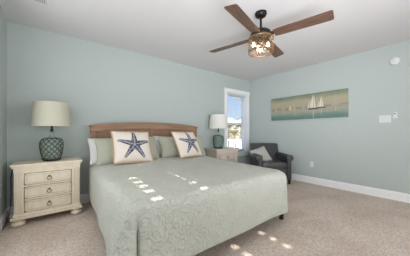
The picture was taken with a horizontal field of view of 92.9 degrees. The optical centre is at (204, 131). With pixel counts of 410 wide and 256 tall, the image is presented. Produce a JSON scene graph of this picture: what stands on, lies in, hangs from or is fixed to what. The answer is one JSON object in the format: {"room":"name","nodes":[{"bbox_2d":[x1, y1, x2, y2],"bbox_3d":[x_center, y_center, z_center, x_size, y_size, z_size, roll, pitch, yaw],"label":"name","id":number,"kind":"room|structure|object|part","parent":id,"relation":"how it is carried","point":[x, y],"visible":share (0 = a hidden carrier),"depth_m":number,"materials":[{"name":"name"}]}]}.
{"room":"bedroom","nodes":[
{"label":"bedroom","id":0,"kind":"room"},
{"bbox_2d":[0,5,6,217],"bbox_3d":[-0.673,-0.150,-0.012,0.180,2.440,6.370,0,0,-38],"label":"wall","id":1,"kind":"structure","parent":0,"point":[3,22],"depth_m":2.24,"materials":[{"name":"paint"}]},
{"bbox_2d":[0,207,8,233],"bbox_3d":[-0.596,1.004,0.048,0.016,0.133,6.010,0,0,-38],"label":"baseboard","id":2,"kind":"structure","parent":1,"relation":"attached to","point":[3,219],"depth_m":2.20,"materials":[{"name":"white wood"}]},
{"bbox_2d":[7,21,249,206],"bbox_3d":[-0.673,-0.150,3.916,4.658,2.440,0.180,0,0,-38],"label":"wall","id":3,"kind":"structure","parent":0,"point":[99,83],"depth_m":2.95,"materials":[{"name":"paint"}]},
{"bbox_2d":[8,194,89,217],"bbox_3d":[-0.612,1.004,3.839,4.658,0.133,0.016,0,0,-38],"label":"baseboard","id":4,"kind":"structure","parent":3,"relation":"attached to","point":[84,198],"depth_m":2.89,"materials":[{"name":"white wood"}]},
{"bbox_2d":[224,88,249,155],"bbox_3d":[0.787,-0.212,5.019,0.950,1.685,0.240,0,0,-38],"label":"window","id":5,"kind":"structure","parent":3,"relation":"in","point":[245,142],"depth_m":5.19,"materials":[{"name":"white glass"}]},
{"bbox_3d":[0.753,0.145,5.062,0.706,0.730,0.030,0,0,-38],"label":"sash","id":6,"kind":"part","parent":5,"relation":"part of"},
{"bbox_2d":[228,93,244,150],"bbox_3d":[0.790,-0.223,5.015,0.694,1.457,0.060,0,0,-38],"label":"window blind","id":7,"kind":"object","parent":5,"relation":"attached to","point":[230,95],"visible":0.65,"depth_m":5.02,"materials":[{"name":"white plastic"}]},
{"bbox_2d":[0,0,409,80],"bbox_3d":[1.233,-1.430,1.477,5.018,0.120,6.370,0,0,-38],"label":"ceiling","id":8,"kind":"structure","parent":0,"point":[184,32],"depth_m":2.57,"materials":[{"name":"paint"}]},
{"bbox_2d":[28,0,49,6],"bbox_3d":[-1.682,-1.365,1.966,0.180,0.011,0.290,0,0,-38],"label":"ceiling vent","id":9,"kind":"object","parent":8,"relation":"in","point":[42,2],"visible":1,"depth_m":2.06,"materials":[{"name":"paint"}]},
{"bbox_2d":[209,4,333,57],"bbox_3d":[0.645,-1.138,2.250,1.078,0.464,1.078,0,0,-8],"label":"ceiling fan","id":10,"kind":"object","parent":8,"relation":"hanging from","point":[261,34],"visible":1,"depth_m":2.12,"materials":[{"name":"brown wood"}]},
{"bbox_3d":[0.306,-1.093,2.511,0.555,0.008,0.136,0,11,37],"label":"blade","id":11,"kind":"part","parent":10,"relation":"part of","materials":[{"name":"brown wood"}]},
{"bbox_3d":[0.385,-1.093,1.911,0.136,0.008,0.555,14,8,37],"label":"blade","id":12,"kind":"part","parent":10,"relation":"part of","materials":[{"name":"brown wood"}]},
{"bbox_3d":[0.645,-0.992,2.250,0.284,0.173,0.284,0,0,-38],"label":"lamp shade","id":13,"kind":"part","parent":10,"relation":"part of","materials":[{"name":"gold metal"}]},
{"bbox_3d":[0.906,-1.093,2.590,0.136,0.008,0.555,-14,-8,37],"label":"blade","id":14,"kind":"part","parent":10,"relation":"part of","materials":[{"name":"brown wood"}]},
{"bbox_3d":[0.985,-1.093,1.990,0.555,0.008,0.136,0,-11,37],"label":"blade","id":15,"kind":"part","parent":10,"relation":"part of","materials":[{"name":"brown wood"}]},
{"bbox_2d":[0,180,409,255],"bbox_3d":[1.233,1.130,1.477,5.018,0.120,6.370,0,0,-38],"label":"floor","id":16,"kind":"structure","parent":0,"point":[319,220],"depth_m":2.06,"materials":[{"name":"carpet"}]},
{"bbox_2d":[2,169,12,229],"bbox_3d":[-2.278,0.736,2.384,0.249,0.660,0.552,0,0,6],"label":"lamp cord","id":17,"kind":"object","parent":16,"relation":"on","point":[12,169],"visible":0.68,"depth_m":2.38,"materials":[{"name":"black plastic"}]},
{"bbox_2d":[9,157,82,226],"bbox_3d":[-1.984,0.720,2.485,0.680,0.700,0.399,0,0,-38],"label":"nightstand","id":18,"kind":"object","parent":16,"relation":"on","point":[41,187],"visible":1,"depth_m":2.33,"materials":[{"name":"beige paint"}]},
{"bbox_3d":[-1.984,0.961,2.486,0.672,0.062,0.390,0,0,-38],"label":"moulding","id":19,"kind":"part","parent":18,"relation":"part of","materials":[{"name":"beige paint"}]},
{"bbox_3d":[-1.889,0.546,2.364,0.438,0.126,0.038,0,0,-38],"label":"drawer","id":20,"kind":"part","parent":18,"relation":"part of","materials":[{"name":"beige paint"}]},
{"bbox_3d":[-1.889,0.702,2.364,0.438,0.126,0.038,0,0,-38],"label":"drawer","id":21,"kind":"part","parent":18,"relation":"part of","materials":[{"name":"beige paint"}]},
{"bbox_3d":[-1.889,0.857,2.364,0.438,0.126,0.038,0,0,-38],"label":"drawer","id":22,"kind":"part","parent":18,"relation":"part of","materials":[{"name":"beige paint"}]},
{"bbox_2d":[30,101,71,160],"bbox_3d":[-1.960,-0.011,2.492,0.416,0.761,0.416,0,0,-38],"label":"table lamp","id":23,"kind":"object","parent":18,"relation":"on","point":[51,114],"visible":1,"depth_m":2.38,"materials":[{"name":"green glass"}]},
{"bbox_3d":[-1.960,-0.215,2.492,0.416,0.300,0.416,0,0,-38],"label":"lamp shade","id":24,"kind":"part","parent":23,"relation":"part of","materials":[{"name":"beige fabric"}]},
{"bbox_2d":[89,122,283,219],"bbox_3d":[-0.325,0.457,2.663,1.926,1.226,2.076,0,0,-38],"label":"king bed","id":25,"kind":"object","parent":16,"relation":"on","point":[154,129],"visible":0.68,"depth_m":3.28,"materials":[{"name":"brown wood"}]},
{"bbox_3d":[-1.658,0.525,2.881,0.070,1.090,0.058,0,0,-38],"label":"post","id":26,"kind":"part","parent":25,"relation":"part of","materials":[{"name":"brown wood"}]},
{"bbox_3d":[-1.295,0.277,3.164,0.862,0.666,0.018,0,0,-38],"label":"cane panel","id":27,"kind":"part","parent":25,"relation":"part of","materials":[{"name":"brown wood"}]},
{"bbox_3d":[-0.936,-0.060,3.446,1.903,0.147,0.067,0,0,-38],"label":"headboard","id":28,"kind":"part","parent":25,"relation":"part of","materials":[{"name":"brown wood"}]},
{"bbox_3d":[-0.577,0.277,3.726,0.862,0.666,0.018,0,0,-38],"label":"cane panel","id":29,"kind":"part","parent":25,"relation":"part of","materials":[{"name":"brown wood"}]},
{"bbox_2d":[88,155,287,255],"bbox_3d":[-0.381,0.736,2.496,2.085,0.641,2.103,0,0,-38],"label":"bedspread","id":30,"kind":"object","parent":25,"relation":"on","point":[171,206],"visible":0.88,"depth_m":1.65,"materials":[{"name":"grey fabric"}]},
{"bbox_2d":[88,139,96,164],"bbox_3d":[-1.302,0.264,2.915,0.775,0.376,0.215,0,0,-39],"label":"bed pillow","id":31,"kind":"object","parent":30,"relation":"on","point":[93,152],"visible":0.25,"depth_m":2.68,"materials":[{"name":"white fabric"}]},
{"bbox_2d":[94,136,159,165],"bbox_3d":[-1.107,0.264,2.850,0.889,0.366,0.247,0,0,-38],"label":"sham pillow","id":32,"kind":"object","parent":30,"relation":"on","point":[104,149],"visible":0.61,"depth_m":2.61,"materials":[{"name":"green fabric"}]},
{"bbox_2d":[110,131,153,163],"bbox_3d":[-0.999,0.210,2.690,0.534,0.442,0.269,0,0,-35],"label":"starfish pillow","id":33,"kind":"object","parent":30,"relation":"on","point":[128,147],"visible":1,"depth_m":2.61,"materials":[{"name":"fabric"}]},
{"bbox_2d":[153,136,164,156],"bbox_3d":[-0.548,0.264,3.505,0.770,0.376,0.221,0,0,-35],"label":"bed pillow","id":34,"kind":"object","parent":30,"relation":"on","point":[158,146],"visible":0.16,"depth_m":3.28,"materials":[{"name":"white fabric"}]},
{"bbox_2d":[158,136,205,157],"bbox_3d":[-0.381,0.264,3.417,0.885,0.366,0.258,0,0,-35],"label":"sham pillow","id":35,"kind":"object","parent":30,"relation":"on","point":[168,146],"visible":0.61,"depth_m":3.19,"materials":[{"name":"green fabric"}]},
{"bbox_2d":[171,131,202,157],"bbox_3d":[-0.295,0.212,3.268,0.273,0.431,0.532,0,0,41],"label":"starfish pillow","id":36,"kind":"object","parent":30,"relation":"on","point":[186,143],"visible":1,"depth_m":3.15,"materials":[{"name":"fabric"}]},
{"bbox_2d":[205,147,238,162],"bbox_3d":[0.387,0.720,4.337,0.680,0.700,0.399,0,0,-38],"label":"nightstand","id":37,"kind":"object","parent":16,"relation":"on","point":[226,153],"visible":0.3,"depth_m":4.21,"materials":[{"name":"beige paint"}]},
{"bbox_2d":[209,114,227,148],"bbox_3d":[0.295,-0.011,4.292,0.416,0.761,0.416,0,0,-38],"label":"table lamp","id":38,"kind":"object","parent":37,"relation":"on","point":[217,121],"visible":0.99,"depth_m":4.15,"materials":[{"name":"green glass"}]},
{"bbox_3d":[0.295,-0.215,4.292,0.416,0.300,0.416,0,0,-38],"label":"lamp shade","id":39,"kind":"part","parent":38,"relation":"part of","materials":[{"name":"white fabric"}]},
{"bbox_3d":[0.481,0.546,4.216,0.438,0.126,0.038,0,0,-38],"label":"drawer","id":40,"kind":"part","parent":37,"relation":"part of","materials":[{"name":"beige paint"}]},
{"bbox_2d":[249,143,293,183],"bbox_3d":[1.395,0.670,4.276,0.763,0.800,0.725,0,0,-2],"label":"armchair","id":41,"kind":"object","parent":16,"relation":"on","point":[280,161],"visible":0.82,"depth_m":4.05,"materials":[{"name":"grey leather"}]},
{"bbox_3d":[1.085,0.721,4.220,0.130,0.499,0.615,0,0,-2],"label":"arm","id":42,"kind":"part","parent":41,"relation":"part of","materials":[{"name":"grey leather"}]},
{"bbox_2d":[250,146,271,160],"bbox_3d":[1.228,0.527,4.287,0.452,0.403,0.223,0,0,-12],"label":"throw pillow","id":43,"kind":"object","parent":41,"relation":"on","point":[262,151],"visible":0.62,"depth_m":4.26,"materials":[{"name":"grey fabric"}]},
{"bbox_3d":[1.386,0.520,4.539,0.650,0.500,0.199,0,0,-2],"label":"backrest","id":44,"kind":"part","parent":41,"relation":"part of","materials":[{"name":"grey leather"}]},
{"bbox_2d":[263,159,286,168],"bbox_3d":[1.399,0.698,4.176,0.504,0.145,0.525,0,0,-2],"label":"seat cushion","id":45,"kind":"object","parent":41,"relation":"on","point":[274,163],"depth_m":3.92,"materials":[{"name":"grey leather"}]},
{"bbox_3d":[1.709,0.721,4.242,0.130,0.499,0.615,0,0,-2],"label":"arm","id":46,"kind":"part","parent":41,"relation":"part of","materials":[{"name":"grey leather"}]},
{"bbox_2d":[250,40,409,193],"bbox_3d":[3.139,-0.150,2.966,0.180,2.440,6.370,0,0,-38],"label":"wall","id":47,"kind":"structure","parent":0,"point":[357,149],"depth_m":3.47,"materials":[{"name":"paint"}]},
{"bbox_2d":[271,88,347,120],"bbox_3d":[2.100,-0.522,4.121,0.032,0.515,1.555,0,0,-38],"label":"canvas painting","id":48,"kind":"object","parent":47,"relation":"attached to","point":[334,103],"visible":1,"depth_m":3.98,"materials":[{"name":"fabric"}]},
{"bbox_2d":[291,173,409,202],"bbox_3d":[3.062,1.004,2.906,0.016,0.133,6.010,0,0,-38],"label":"baseboard","id":49,"kind":"structure","parent":47,"relation":"attached to","point":[398,196],"depth_m":3.41,"materials":[{"name":"white wood"}]},
{"bbox_2d":[379,115,390,122],"bbox_3d":[2.891,-0.202,3.128,0.013,0.120,0.146,0,0,-38],"label":"light switch","id":50,"kind":"object","parent":47,"relation":"attached to","point":[382,118],"visible":1,"depth_m":3.12,"materials":[{"name":"white plastic"}]},
{"bbox_2d":[390,57,400,64],"bbox_3d":[2.952,-1.097,3.027,0.040,0.124,0.124,0,0,-38],"label":"smoke detector","id":51,"kind":"object","parent":47,"relation":"attached to","point":[396,60],"visible":1,"depth_m":3.02,"materials":[{"name":"white plastic"}]},
{"label":"outside","id":52,"kind":"structure","parent":0,"visible":0},
{"bbox_3d":[2.576,1.330,7.666,10.500,0.120,1.690,0,0,-38],"label":"deck","id":53,"kind":"object","parent":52,"visible":0},
{"bbox_2d":[228,139,240,148],"bbox_3d":[1.617,0.745,7.798,8.850,1.050,0.140,0,0,-38],"label":"deck railing","id":54,"kind":"object","parent":53,"relation":"on","point":[231,140],"visible":0.02,"depth_m":7.38,"materials":[{"name":"white wood"}]},
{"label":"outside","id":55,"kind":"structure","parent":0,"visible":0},
{"bbox_3d":[-26.813,4.170,83.047,180.000,0.200,156.100,0,0,-38],"label":"ground","id":56,"kind":"structure","parent":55,"visible":0},
{"bbox_2d":[228,118,240,141],"bbox_3d":[5.395,0.270,50.001,10.000,7.600,8.800,0,0,2],"label":"house","id":57,"kind":"structure","parent":56,"relation":"on","point":[231,121],"depth_m":45.82,"materials":[{"name":"beige"}]},
{"bbox_2d":[228,130,240,146],"bbox_3d":[4.452,1.915,29.069,2.883,4.333,2.888,0,0,-38],"label":"palm tree","id":58,"kind":"object","parent":56,"relation":"on","point":[231,131],"visible":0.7,"depth_m":28.97,"materials":[{"name":"plant"}]}
]}

